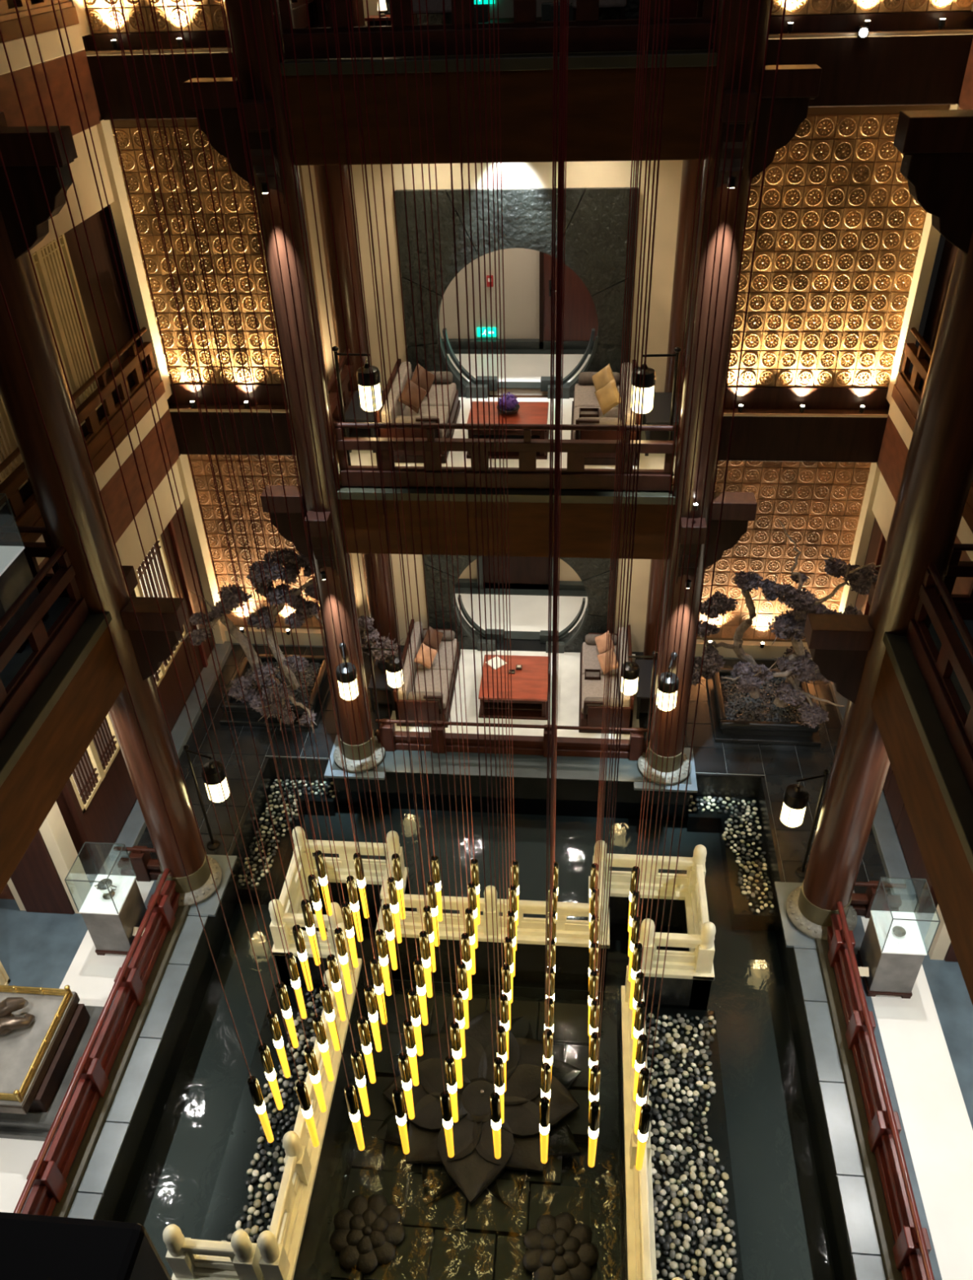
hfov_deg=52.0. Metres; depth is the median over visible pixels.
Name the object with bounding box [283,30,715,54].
floor
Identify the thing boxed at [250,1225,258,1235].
pebble
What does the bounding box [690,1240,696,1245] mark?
pebble
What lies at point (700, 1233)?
pebble
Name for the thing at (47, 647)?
railing
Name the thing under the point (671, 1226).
pebble
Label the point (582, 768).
trim
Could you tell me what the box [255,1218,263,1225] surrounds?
pebble
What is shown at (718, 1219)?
pebble
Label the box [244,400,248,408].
spotlight
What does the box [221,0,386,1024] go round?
pendant light
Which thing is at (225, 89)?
column
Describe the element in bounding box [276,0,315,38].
railing
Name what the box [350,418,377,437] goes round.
shelf
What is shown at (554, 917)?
pendant light
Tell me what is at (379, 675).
side table
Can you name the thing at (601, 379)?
pillow
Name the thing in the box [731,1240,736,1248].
pebble
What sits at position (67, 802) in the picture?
wall
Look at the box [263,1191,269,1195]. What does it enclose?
pebble
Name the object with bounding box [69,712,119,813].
window
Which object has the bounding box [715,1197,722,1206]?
pebble
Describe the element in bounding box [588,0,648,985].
pendant light
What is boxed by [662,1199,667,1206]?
pebble
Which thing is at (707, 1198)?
pebble
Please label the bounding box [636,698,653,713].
shelf
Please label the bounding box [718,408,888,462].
beam
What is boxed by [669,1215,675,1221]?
pebble
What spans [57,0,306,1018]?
pendant light
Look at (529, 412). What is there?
coffee table
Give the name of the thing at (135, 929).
stand
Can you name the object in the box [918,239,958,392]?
wall
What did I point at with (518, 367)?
floor
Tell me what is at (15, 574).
display case
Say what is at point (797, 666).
gnarled tree
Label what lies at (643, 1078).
pendant light
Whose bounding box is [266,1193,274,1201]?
pebble
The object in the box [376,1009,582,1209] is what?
lotus
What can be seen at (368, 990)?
pendant light
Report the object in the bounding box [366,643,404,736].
lantern
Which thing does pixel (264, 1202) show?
pebble
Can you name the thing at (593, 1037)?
pendant light
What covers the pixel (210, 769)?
lantern
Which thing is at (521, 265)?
wall
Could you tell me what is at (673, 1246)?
pebble
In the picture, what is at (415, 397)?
pillow
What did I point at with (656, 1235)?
pebble
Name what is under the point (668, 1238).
pebble
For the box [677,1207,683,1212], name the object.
pebble
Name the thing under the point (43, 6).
railing
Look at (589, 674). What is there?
tray
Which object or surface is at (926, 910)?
wall
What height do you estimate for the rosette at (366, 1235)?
0.295 m
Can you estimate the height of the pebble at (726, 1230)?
0.040 m
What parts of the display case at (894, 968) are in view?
plate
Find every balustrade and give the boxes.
[162,1223,263,1279]
[257,922,366,1279]
[268,826,715,1010]
[618,956,657,1279]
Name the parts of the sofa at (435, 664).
panel, backrest, panel, arm rail, panel, frame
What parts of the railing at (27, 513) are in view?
handrail, post, post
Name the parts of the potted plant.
pot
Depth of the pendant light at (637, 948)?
6.23 m
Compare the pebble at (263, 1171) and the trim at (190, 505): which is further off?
the trim at (190, 505)
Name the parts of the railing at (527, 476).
post, post, handrail, post, post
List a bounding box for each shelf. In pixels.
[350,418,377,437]
[373,689,391,704]
[473,434,540,439]
[484,702,542,710]
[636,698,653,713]
[644,417,672,440]
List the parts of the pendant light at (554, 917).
cord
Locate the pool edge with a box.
[93,756,859,1279]
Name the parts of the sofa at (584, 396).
arm rail, frame, panel, backrest, panel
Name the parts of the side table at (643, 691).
leg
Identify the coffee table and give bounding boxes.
[466,401,549,459]
[478,654,547,719]
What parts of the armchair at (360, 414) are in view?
leg, leg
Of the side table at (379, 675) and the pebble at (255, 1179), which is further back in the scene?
the side table at (379, 675)
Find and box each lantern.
[182,744,229,850]
[332,346,382,465]
[335,642,359,700]
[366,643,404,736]
[620,650,657,746]
[630,346,681,475]
[655,652,679,711]
[779,768,830,878]
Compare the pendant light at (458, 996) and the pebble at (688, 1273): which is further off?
the pebble at (688, 1273)
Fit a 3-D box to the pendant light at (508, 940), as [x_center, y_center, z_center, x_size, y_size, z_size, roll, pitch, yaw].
[0.043,-1.298,5.734,0.080,11.555,0.078,2,37,5]
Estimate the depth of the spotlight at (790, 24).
10.93 m
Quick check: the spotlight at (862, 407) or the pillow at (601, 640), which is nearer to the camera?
the spotlight at (862, 407)
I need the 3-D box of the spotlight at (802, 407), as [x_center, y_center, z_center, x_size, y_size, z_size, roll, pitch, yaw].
[4.287,-3.140,13.543,0.064,0.100,0.082,2,37,5]
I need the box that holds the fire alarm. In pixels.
[486,275,493,287]
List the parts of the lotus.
water spout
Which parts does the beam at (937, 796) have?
moulding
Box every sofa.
[375,359,460,463]
[392,618,461,727]
[570,359,640,465]
[578,624,634,733]
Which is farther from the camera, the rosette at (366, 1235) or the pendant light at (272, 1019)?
the rosette at (366, 1235)
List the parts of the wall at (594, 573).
stone panel, stone panel, stone panel, gate frame, gate frame, gate frame, gate frame, stone panel, stone panel, stone panel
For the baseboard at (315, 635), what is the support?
attached to the wall at (840, 229)
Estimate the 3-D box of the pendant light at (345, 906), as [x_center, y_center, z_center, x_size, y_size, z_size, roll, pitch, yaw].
[-1.423,-1.507,6.095,0.080,11.555,0.078,2,37,5]
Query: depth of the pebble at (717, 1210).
9.80 m
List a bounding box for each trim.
[7,877,26,911]
[10,829,74,914]
[51,905,190,1217]
[68,0,90,36]
[84,30,231,50]
[96,119,172,399]
[109,641,232,861]
[168,383,330,404]
[176,453,226,644]
[331,749,691,784]
[441,338,594,388]
[454,578,586,639]
[724,386,889,409]
[768,10,972,33]
[815,937,902,1279]
[828,680,915,900]
[838,462,880,613]
[886,103,961,404]
[924,903,951,959]
[944,942,957,961]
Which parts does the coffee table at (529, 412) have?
leg, frame, leg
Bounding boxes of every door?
[476,555,553,591]
[539,251,598,349]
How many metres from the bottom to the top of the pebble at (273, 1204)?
0.047 m
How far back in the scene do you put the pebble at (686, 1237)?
9.60 m
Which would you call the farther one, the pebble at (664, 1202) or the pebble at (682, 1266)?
the pebble at (664, 1202)
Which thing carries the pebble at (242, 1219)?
on the floor at (448, 1237)
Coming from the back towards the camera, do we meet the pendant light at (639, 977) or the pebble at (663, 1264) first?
the pebble at (663, 1264)
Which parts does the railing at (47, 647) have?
handrail, post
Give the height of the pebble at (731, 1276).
0.048 m
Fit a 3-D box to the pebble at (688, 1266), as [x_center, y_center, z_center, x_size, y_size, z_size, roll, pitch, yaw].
[1.909,5.922,9.425,0.054,0.035,0.049,-19,40,-22]
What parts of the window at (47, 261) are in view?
lattice rail, lattice rail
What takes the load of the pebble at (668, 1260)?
on the floor at (448, 1237)
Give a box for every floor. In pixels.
[0,593,972,1279]
[0,597,70,688]
[20,914,175,1216]
[81,17,715,59]
[168,371,911,485]
[200,978,743,1279]
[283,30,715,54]
[337,397,677,479]
[447,354,591,395]
[685,795,777,931]
[928,619,972,715]
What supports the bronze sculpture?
on the display case at (38, 1061)
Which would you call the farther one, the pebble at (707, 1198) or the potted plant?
the potted plant
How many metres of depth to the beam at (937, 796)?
8.13 m
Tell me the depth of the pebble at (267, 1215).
9.89 m
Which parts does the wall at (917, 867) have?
panel, red post, panel, panel, panel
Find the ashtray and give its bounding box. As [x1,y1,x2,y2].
[509,669,515,674]
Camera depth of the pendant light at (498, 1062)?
5.13 m
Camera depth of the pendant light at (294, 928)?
8.94 m
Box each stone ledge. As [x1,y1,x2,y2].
[66,913,208,1219]
[793,946,886,1279]
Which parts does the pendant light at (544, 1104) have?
cord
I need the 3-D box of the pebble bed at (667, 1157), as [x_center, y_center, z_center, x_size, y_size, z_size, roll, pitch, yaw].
[2.102,4.920,10.762,0.928,0.062,2.019,2,37,5]
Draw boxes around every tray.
[579,408,599,417]
[584,669,600,679]
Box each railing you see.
[0,0,72,22]
[0,327,160,542]
[0,525,69,597]
[0,546,88,741]
[13,868,179,1216]
[113,845,160,881]
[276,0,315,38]
[278,0,715,58]
[327,347,355,451]
[333,422,676,490]
[375,718,648,760]
[676,349,685,417]
[826,901,934,1279]
[850,880,906,918]
[896,327,972,511]
[906,564,972,795]
[938,543,972,620]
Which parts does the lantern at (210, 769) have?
arm, glass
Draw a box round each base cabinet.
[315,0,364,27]
[364,14,391,26]
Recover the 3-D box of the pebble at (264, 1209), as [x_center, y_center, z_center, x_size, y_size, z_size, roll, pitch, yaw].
[-2.214,5.687,9.946,0.067,0.044,0.079,18,41,25]
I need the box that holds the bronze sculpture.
[0,997,35,1035]
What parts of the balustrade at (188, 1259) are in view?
post, rail, panel, raised panel, post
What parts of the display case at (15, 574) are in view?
plate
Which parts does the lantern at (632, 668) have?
glass, arm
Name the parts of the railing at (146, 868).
handrail, post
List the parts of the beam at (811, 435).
moulding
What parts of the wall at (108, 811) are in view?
panel, panel, red post, panel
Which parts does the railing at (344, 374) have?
post, handrail, post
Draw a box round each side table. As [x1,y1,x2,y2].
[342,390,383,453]
[367,652,402,711]
[635,659,657,719]
[642,392,679,456]
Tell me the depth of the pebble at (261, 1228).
9.79 m
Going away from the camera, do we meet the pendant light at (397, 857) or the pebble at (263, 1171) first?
the pendant light at (397, 857)
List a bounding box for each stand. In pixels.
[132,927,145,937]
[857,966,869,977]
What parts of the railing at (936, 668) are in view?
post, handrail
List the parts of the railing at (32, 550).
handrail, post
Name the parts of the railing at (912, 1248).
post, post, post, post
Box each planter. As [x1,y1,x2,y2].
[219,653,332,728]
[233,778,337,905]
[706,667,821,746]
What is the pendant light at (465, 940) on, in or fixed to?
hanging from the ceiling
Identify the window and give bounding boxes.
[0,393,27,510]
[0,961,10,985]
[28,234,102,427]
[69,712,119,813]
[133,535,186,688]
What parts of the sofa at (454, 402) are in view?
panel, backrest, panel, arm rail, frame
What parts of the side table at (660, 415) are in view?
leg, leg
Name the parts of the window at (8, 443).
paper pane, lattice rail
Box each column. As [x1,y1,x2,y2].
[0,111,237,916]
[182,0,386,779]
[305,0,399,660]
[634,0,822,792]
[642,0,715,659]
[774,109,972,949]
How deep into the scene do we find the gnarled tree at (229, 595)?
14.64 m
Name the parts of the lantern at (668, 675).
glass, arm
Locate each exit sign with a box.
[474,0,494,4]
[476,327,496,337]
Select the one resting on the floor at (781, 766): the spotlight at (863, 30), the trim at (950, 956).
the trim at (950, 956)
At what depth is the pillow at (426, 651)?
15.32 m
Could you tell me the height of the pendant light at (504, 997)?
11.555 m
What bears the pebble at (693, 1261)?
on the floor at (448, 1237)
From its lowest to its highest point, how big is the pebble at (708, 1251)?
0.050 m
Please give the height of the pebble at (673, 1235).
0.046 m
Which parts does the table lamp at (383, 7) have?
lamp shade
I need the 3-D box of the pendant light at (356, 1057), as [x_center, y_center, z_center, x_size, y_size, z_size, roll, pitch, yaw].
[-1.174,-0.647,4.926,0.080,11.555,0.078,2,37,5]
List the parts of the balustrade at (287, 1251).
post, raised panel, raised panel, post, rail, raised panel, panel, raised panel, post, raised panel, post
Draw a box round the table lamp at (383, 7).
[377,0,386,16]
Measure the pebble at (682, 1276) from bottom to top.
0.039 m
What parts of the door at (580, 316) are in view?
frame, handle plate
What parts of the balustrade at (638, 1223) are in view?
panel, post, raised panel, post, raised panel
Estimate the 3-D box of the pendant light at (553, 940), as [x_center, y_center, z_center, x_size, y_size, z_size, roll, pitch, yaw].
[0.414,-1.292,5.697,0.080,11.555,0.078,2,37,5]
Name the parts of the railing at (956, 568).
post, handrail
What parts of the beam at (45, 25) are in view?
moulding, moulding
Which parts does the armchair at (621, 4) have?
leg, seat, leg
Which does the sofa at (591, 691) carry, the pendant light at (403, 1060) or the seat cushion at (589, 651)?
the seat cushion at (589, 651)
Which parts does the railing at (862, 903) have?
post, handrail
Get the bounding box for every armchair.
[412,0,451,25]
[572,0,626,21]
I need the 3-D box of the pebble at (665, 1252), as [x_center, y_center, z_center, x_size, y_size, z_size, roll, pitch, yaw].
[1.713,5.854,9.522,0.060,0.032,0.043,-8,37,-8]
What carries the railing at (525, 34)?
on the beam at (601, 85)
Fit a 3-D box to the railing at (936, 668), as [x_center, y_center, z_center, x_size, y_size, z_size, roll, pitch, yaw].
[3.637,1.589,6.372,0.120,0.790,6.500,2,37,5]
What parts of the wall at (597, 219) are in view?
stone panel, stone panel, stone panel, gate frame, gate frame, stone panel, gate frame, gate frame, stone panel, stone panel, stone panel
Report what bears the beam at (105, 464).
attached to the floor
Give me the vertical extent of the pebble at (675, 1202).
0.057 m
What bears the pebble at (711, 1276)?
on the floor at (448, 1237)
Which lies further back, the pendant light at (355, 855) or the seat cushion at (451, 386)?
the seat cushion at (451, 386)
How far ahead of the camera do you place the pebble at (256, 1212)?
9.91 m
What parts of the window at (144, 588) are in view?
paper pane, lattice rail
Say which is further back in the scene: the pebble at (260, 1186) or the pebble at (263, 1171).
the pebble at (263, 1171)
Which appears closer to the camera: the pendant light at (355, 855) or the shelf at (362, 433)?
the pendant light at (355, 855)
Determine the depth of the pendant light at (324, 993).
6.04 m
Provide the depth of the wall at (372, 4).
11.29 m
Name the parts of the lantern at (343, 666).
glass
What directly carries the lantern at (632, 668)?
on the floor at (781, 766)
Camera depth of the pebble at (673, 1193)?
9.93 m
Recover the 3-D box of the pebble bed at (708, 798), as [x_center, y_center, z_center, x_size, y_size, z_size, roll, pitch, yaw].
[3.283,2.853,13.480,1.040,0.054,2.061,2,37,5]
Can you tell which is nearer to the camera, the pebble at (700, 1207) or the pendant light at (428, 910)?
the pendant light at (428, 910)
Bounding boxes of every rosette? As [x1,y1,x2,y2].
[329,1193,404,1274]
[522,1212,599,1279]
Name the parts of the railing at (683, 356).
post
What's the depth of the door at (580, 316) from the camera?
14.86 m
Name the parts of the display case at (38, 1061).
bamboo rail, bamboo rail, bamboo rail, corner post, bamboo rail, bamboo rail, bamboo rail, bamboo rail, bamboo rail, bamboo rail, corner post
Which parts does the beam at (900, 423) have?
moulding, moulding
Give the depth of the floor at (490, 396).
14.11 m
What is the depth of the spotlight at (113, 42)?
11.60 m
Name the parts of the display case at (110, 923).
plate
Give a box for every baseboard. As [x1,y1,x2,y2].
[224,626,364,646]
[694,639,812,659]
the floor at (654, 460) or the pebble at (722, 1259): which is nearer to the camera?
the pebble at (722, 1259)
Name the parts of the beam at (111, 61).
moulding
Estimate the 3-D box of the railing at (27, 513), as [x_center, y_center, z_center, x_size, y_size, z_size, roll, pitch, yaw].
[-4.822,-2.550,11.890,0.120,0.790,4.580,2,37,5]
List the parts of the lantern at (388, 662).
arm, glass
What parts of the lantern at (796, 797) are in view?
glass, arm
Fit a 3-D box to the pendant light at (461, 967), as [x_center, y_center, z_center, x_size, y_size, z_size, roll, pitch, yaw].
[-0.355,-1.139,5.540,0.080,11.555,0.078,2,37,5]
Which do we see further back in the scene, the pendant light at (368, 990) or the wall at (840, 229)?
the wall at (840, 229)
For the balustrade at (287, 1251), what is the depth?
9.72 m
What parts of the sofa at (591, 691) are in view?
arm rail, frame, panel, panel, backrest, panel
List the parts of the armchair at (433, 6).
leg, seat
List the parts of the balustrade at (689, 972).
post, raised panel, rail, panel, raised panel, post, rail, panel, raised panel, raised panel, post, rail, panel, raised panel, post, raised panel, raised panel, post, raised panel, rail, panel, raised panel, raised panel, post, panel, raised panel, post, panel, rail, raised panel, raised panel, panel, rail, panel, raised panel, post, raised panel, post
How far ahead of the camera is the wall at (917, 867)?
13.29 m
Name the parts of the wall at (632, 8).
stone panel, stone panel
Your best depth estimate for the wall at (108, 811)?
14.42 m
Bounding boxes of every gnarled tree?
[179,546,379,733]
[691,520,880,728]
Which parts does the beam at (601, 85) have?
moulding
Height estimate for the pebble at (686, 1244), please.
0.053 m
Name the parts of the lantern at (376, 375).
arm, glass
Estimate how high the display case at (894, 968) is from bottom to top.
1.370 m
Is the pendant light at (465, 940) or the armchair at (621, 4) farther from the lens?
the armchair at (621, 4)
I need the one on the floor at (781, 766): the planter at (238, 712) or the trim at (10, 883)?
the planter at (238, 712)
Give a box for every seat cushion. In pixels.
[402,405,448,438]
[404,382,456,412]
[413,669,451,709]
[417,638,457,673]
[573,383,621,408]
[573,406,620,439]
[581,674,618,714]
[582,642,617,675]
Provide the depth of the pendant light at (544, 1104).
4.88 m
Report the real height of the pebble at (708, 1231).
0.049 m
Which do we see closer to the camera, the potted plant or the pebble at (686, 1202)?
the pebble at (686, 1202)
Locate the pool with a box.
[124,806,835,1279]
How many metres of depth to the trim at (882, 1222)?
10.00 m
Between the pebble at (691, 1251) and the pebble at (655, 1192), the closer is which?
the pebble at (691, 1251)
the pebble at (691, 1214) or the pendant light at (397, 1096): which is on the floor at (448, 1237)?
the pebble at (691, 1214)
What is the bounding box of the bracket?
[0,1212,172,1279]
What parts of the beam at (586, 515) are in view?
moulding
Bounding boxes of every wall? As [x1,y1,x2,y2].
[0,205,147,525]
[0,883,14,899]
[6,0,39,8]
[27,124,114,255]
[39,800,90,913]
[56,778,106,878]
[82,0,972,652]
[83,462,215,865]
[290,0,378,26]
[380,0,639,25]
[394,186,638,399]
[423,554,617,653]
[439,0,582,581]
[855,472,929,904]
[917,879,937,919]
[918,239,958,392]
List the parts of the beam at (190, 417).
moulding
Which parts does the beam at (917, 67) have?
moulding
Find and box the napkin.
[484,656,506,669]
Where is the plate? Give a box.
[884,920,914,943]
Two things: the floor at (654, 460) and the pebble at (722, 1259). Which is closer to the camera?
the pebble at (722, 1259)
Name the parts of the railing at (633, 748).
post, post, handrail, post, post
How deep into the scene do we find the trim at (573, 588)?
17.83 m
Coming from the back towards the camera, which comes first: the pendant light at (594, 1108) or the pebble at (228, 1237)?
the pebble at (228, 1237)
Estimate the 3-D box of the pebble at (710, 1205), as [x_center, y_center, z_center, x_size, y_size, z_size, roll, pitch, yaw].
[2.222,5.595,9.852,0.088,0.049,0.074,-6,37,-5]
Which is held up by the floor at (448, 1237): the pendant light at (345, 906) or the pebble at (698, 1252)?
the pebble at (698, 1252)
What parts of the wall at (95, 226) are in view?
panel, panel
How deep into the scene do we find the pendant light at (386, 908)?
7.16 m
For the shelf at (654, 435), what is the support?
attached to the side table at (660, 415)
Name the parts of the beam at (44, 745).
moulding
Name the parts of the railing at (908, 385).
post, handrail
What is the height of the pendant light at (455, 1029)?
11.555 m
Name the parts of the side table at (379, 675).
leg, leg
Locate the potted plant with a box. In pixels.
[362,633,403,673]
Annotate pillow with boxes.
[397,377,426,413]
[410,363,435,397]
[413,643,437,669]
[422,626,443,650]
[591,363,616,391]
[594,378,622,414]
[595,631,614,653]
[596,648,619,674]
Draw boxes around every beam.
[0,5,101,135]
[0,611,125,893]
[17,380,179,573]
[85,46,235,119]
[168,404,333,455]
[279,48,717,165]
[337,483,675,559]
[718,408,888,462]
[765,28,972,106]
[871,631,972,1004]
[877,384,972,594]
[958,40,972,109]
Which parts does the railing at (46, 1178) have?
post, post, post, post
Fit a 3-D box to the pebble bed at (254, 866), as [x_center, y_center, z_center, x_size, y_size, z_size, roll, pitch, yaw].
[-2.762,2.682,14.012,1.004,0.055,2.020,2,37,5]
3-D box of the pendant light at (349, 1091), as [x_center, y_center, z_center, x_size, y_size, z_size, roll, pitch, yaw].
[-1.193,-0.476,4.700,0.080,11.555,0.078,2,37,5]
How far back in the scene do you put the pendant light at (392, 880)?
7.33 m
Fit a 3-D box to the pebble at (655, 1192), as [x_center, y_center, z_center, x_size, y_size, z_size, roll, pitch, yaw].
[1.658,5.526,9.974,0.096,0.052,0.068,-7,37,-6]
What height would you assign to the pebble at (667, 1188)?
0.049 m
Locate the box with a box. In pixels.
[515,664,522,670]
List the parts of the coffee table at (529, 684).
leg, frame, leg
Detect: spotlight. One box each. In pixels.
[111,40,117,49]
[176,38,182,48]
[190,400,195,408]
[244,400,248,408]
[260,182,267,193]
[285,628,290,635]
[320,571,325,579]
[684,579,691,588]
[692,502,697,511]
[727,176,736,188]
[737,404,743,412]
[760,641,764,648]
[786,22,793,33]
[799,404,804,413]
[857,26,868,38]
[859,404,865,413]
[863,20,871,29]
[937,17,946,29]
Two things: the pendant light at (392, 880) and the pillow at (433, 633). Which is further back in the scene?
the pillow at (433, 633)
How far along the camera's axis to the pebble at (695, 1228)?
9.68 m
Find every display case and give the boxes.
[0,493,48,653]
[0,985,109,1142]
[64,841,150,956]
[857,876,940,998]
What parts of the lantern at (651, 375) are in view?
glass, arm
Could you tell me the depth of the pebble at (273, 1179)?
10.17 m
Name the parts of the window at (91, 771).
lattice rail, lattice rail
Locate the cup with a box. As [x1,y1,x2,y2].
[93,878,116,899]
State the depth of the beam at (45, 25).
10.80 m
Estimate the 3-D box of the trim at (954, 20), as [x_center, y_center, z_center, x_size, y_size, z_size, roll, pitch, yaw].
[4.132,-6.748,11.025,2.430,0.300,0.040,2,37,5]
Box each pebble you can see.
[226,1233,232,1239]
[235,1220,241,1230]
[237,1215,246,1222]
[242,1204,248,1212]
[244,1179,250,1186]
[244,1227,250,1235]
[245,1219,253,1228]
[246,1168,253,1174]
[246,1214,252,1221]
[247,1184,253,1193]
[247,1193,253,1200]
[247,1206,255,1214]
[248,1201,253,1206]
[248,1236,254,1243]
[249,1159,256,1166]
[249,1176,257,1183]
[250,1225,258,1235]
[251,1168,259,1177]
[252,1233,258,1239]
[253,1152,259,1160]
[253,1191,262,1199]
[253,1199,261,1208]
[253,1209,260,1216]
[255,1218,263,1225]
[257,1160,264,1168]
[257,1183,263,1188]
[258,1174,267,1182]
[258,1226,263,1231]
[260,1155,267,1163]
[261,1167,266,1173]
[261,1200,267,1207]
[261,1205,268,1214]
[263,1182,272,1191]
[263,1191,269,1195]
[264,1212,270,1217]
[266,1172,271,1177]
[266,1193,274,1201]
[270,1176,275,1181]
[270,1200,275,1208]
[272,1165,278,1174]
[273,1182,279,1190]
[274,1190,278,1196]
[277,1156,284,1164]
[278,1165,284,1172]
[653,1184,661,1193]
[653,1188,657,1195]
[653,1199,657,1208]
[653,1206,657,1213]
[653,1216,657,1225]
[654,1195,664,1202]
[654,1224,658,1231]
[654,1232,659,1238]
[655,1243,660,1249]
[655,1249,661,1258]
[656,1210,663,1218]
[657,1202,665,1211]
[657,1220,662,1226]
[657,1235,666,1244]
[658,1228,665,1236]
[659,1188,666,1195]
[659,1262,665,1267]
[661,1268,667,1276]
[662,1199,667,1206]
[662,1216,668,1222]
[662,1221,669,1232]
[662,1241,670,1250]
[662,1250,669,1255]
[664,1185,671,1193]
[664,1234,673,1244]
[665,1264,671,1271]
[666,1195,671,1200]
[666,1208,672,1216]
[666,1257,671,1263]
[667,1271,675,1279]
[668,1261,679,1270]
[669,1203,675,1209]
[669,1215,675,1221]
[669,1222,674,1230]
[669,1231,676,1239]
[669,1249,675,1259]
[670,1183,679,1191]
[670,1191,676,1198]
[670,1242,675,1249]
[671,1197,681,1207]
[672,1220,681,1227]
[672,1238,681,1246]
[673,1211,682,1221]
[673,1269,679,1275]
[675,1231,684,1239]
[675,1253,683,1260]
[677,1190,683,1196]
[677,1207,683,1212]
[678,1245,684,1252]
[678,1262,684,1270]
[679,1273,686,1279]
[681,1186,688,1195]
[681,1211,689,1222]
[681,1254,689,1263]
[682,1196,689,1207]
[682,1223,689,1231]
[682,1240,690,1251]
[683,1235,691,1242]
[684,1207,688,1213]
[684,1269,693,1279]
[685,1228,695,1237]
[685,1262,691,1269]
[687,1194,694,1200]
[687,1210,695,1217]
[688,1217,696,1226]
[688,1247,694,1254]
[689,1200,697,1210]
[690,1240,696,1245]
[690,1257,697,1265]
[691,1225,697,1231]
[691,1265,697,1271]
[694,1190,703,1199]
[694,1248,702,1256]
[695,1210,700,1216]
[695,1216,701,1224]
[696,1229,703,1238]
[697,1198,705,1205]
[697,1204,703,1212]
[697,1222,704,1230]
[697,1243,705,1252]
[697,1257,706,1268]
[697,1266,706,1276]
[699,1235,707,1246]
[700,1212,707,1217]
[700,1216,709,1226]
[701,1186,706,1193]
[702,1253,706,1259]
[703,1234,712,1241]
[703,1247,713,1256]
[704,1195,709,1201]
[704,1227,711,1234]
[706,1201,715,1210]
[706,1264,712,1271]
[709,1214,716,1222]
[709,1273,715,1279]
[710,1221,716,1227]
[711,1192,715,1199]
[711,1228,721,1236]
[711,1235,718,1243]
[711,1244,717,1249]
[711,1253,717,1264]
[712,1205,723,1215]
[712,1270,719,1277]
[714,1249,722,1257]
[714,1261,724,1268]
[715,1191,723,1199]
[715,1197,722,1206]
[715,1216,722,1222]
[715,1222,724,1231]
[716,1275,724,1279]
[718,1267,728,1275]
[719,1235,724,1240]
[720,1213,727,1220]
[720,1244,727,1253]
[720,1256,724,1262]
[721,1196,728,1204]
[721,1204,729,1213]
[722,1226,729,1233]
[724,1233,732,1242]
[724,1252,729,1258]
[724,1257,733,1268]
[725,1218,734,1227]
[726,1271,734,1279]
[727,1248,736,1256]
[728,1229,736,1237]
[730,1266,737,1273]
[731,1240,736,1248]
[732,1257,739,1266]
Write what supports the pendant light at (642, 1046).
hanging from the ceiling
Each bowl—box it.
[497,391,519,414]
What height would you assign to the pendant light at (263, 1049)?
11.555 m
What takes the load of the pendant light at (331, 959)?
hanging from the ceiling
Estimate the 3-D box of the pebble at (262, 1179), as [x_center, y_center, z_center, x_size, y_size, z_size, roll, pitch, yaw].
[-2.283,5.508,10.192,0.091,0.054,0.075,3,37,7]
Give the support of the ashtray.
on the coffee table at (529, 684)
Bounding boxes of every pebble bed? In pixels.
[238,778,336,887]
[256,988,323,1159]
[645,1013,728,1195]
[688,795,774,913]
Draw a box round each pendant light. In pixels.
[0,28,290,1078]
[0,151,283,1110]
[0,283,273,1142]
[13,0,319,1146]
[25,0,298,1048]
[50,0,326,1112]
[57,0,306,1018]
[84,0,333,1081]
[85,9,312,991]
[110,0,320,965]
[111,0,340,1051]
[119,0,364,1151]
[132,0,326,940]
[137,0,346,1021]
[148,0,370,1116]
[151,0,332,915]
[161,0,352,994]
[175,0,376,1083]
[182,0,358,968]
[200,0,382,1052]
[202,4,363,942]
[219,0,368,918]
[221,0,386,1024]
[224,0,409,1154]
[239,0,391,995]
[248,0,414,1119]
[258,0,397,970]
[269,0,418,1086]
[274,0,401,943]
[287,0,422,1056]
[289,22,405,919]
[305,0,427,1025]
[321,0,432,997]
[330,0,453,1157]
[333,0,435,972]
[345,0,439,946]
[348,0,458,1122]
[355,0,442,921]
[365,0,462,1088]
[377,0,465,1057]
[390,0,469,1029]
[400,0,471,999]
[410,0,475,974]
[418,0,477,948]
[425,0,479,924]
[442,0,501,1159]
[453,0,504,1124]
[461,0,506,1092]
[469,0,509,1061]
[475,0,511,1030]
[482,0,513,1003]
[488,0,515,977]
[493,0,517,951]
[497,0,519,925]
[539,0,555,1163]
[540,0,558,1102]
[542,0,561,1075]
[544,0,563,1033]
[546,0,564,1000]
[547,0,565,971]
[547,31,565,942]
[548,0,567,915]
[553,0,568,905]
[587,0,651,1035]
[587,0,671,1167]
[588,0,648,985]
[588,0,661,1097]
[588,0,666,1120]
[589,0,641,927]
[589,0,644,932]
[589,0,646,946]
[589,0,657,1045]
[627,0,714,932]
[627,0,719,957]
[628,0,724,982]
[629,0,732,1009]
[631,0,742,1039]
[631,0,750,1068]
[632,0,760,1101]
[634,0,773,1134]
[635,0,786,1170]
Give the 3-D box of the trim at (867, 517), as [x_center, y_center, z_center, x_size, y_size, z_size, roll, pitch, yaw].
[5.542,-1.081,14.961,0.135,3.550,0.280,2,37,5]

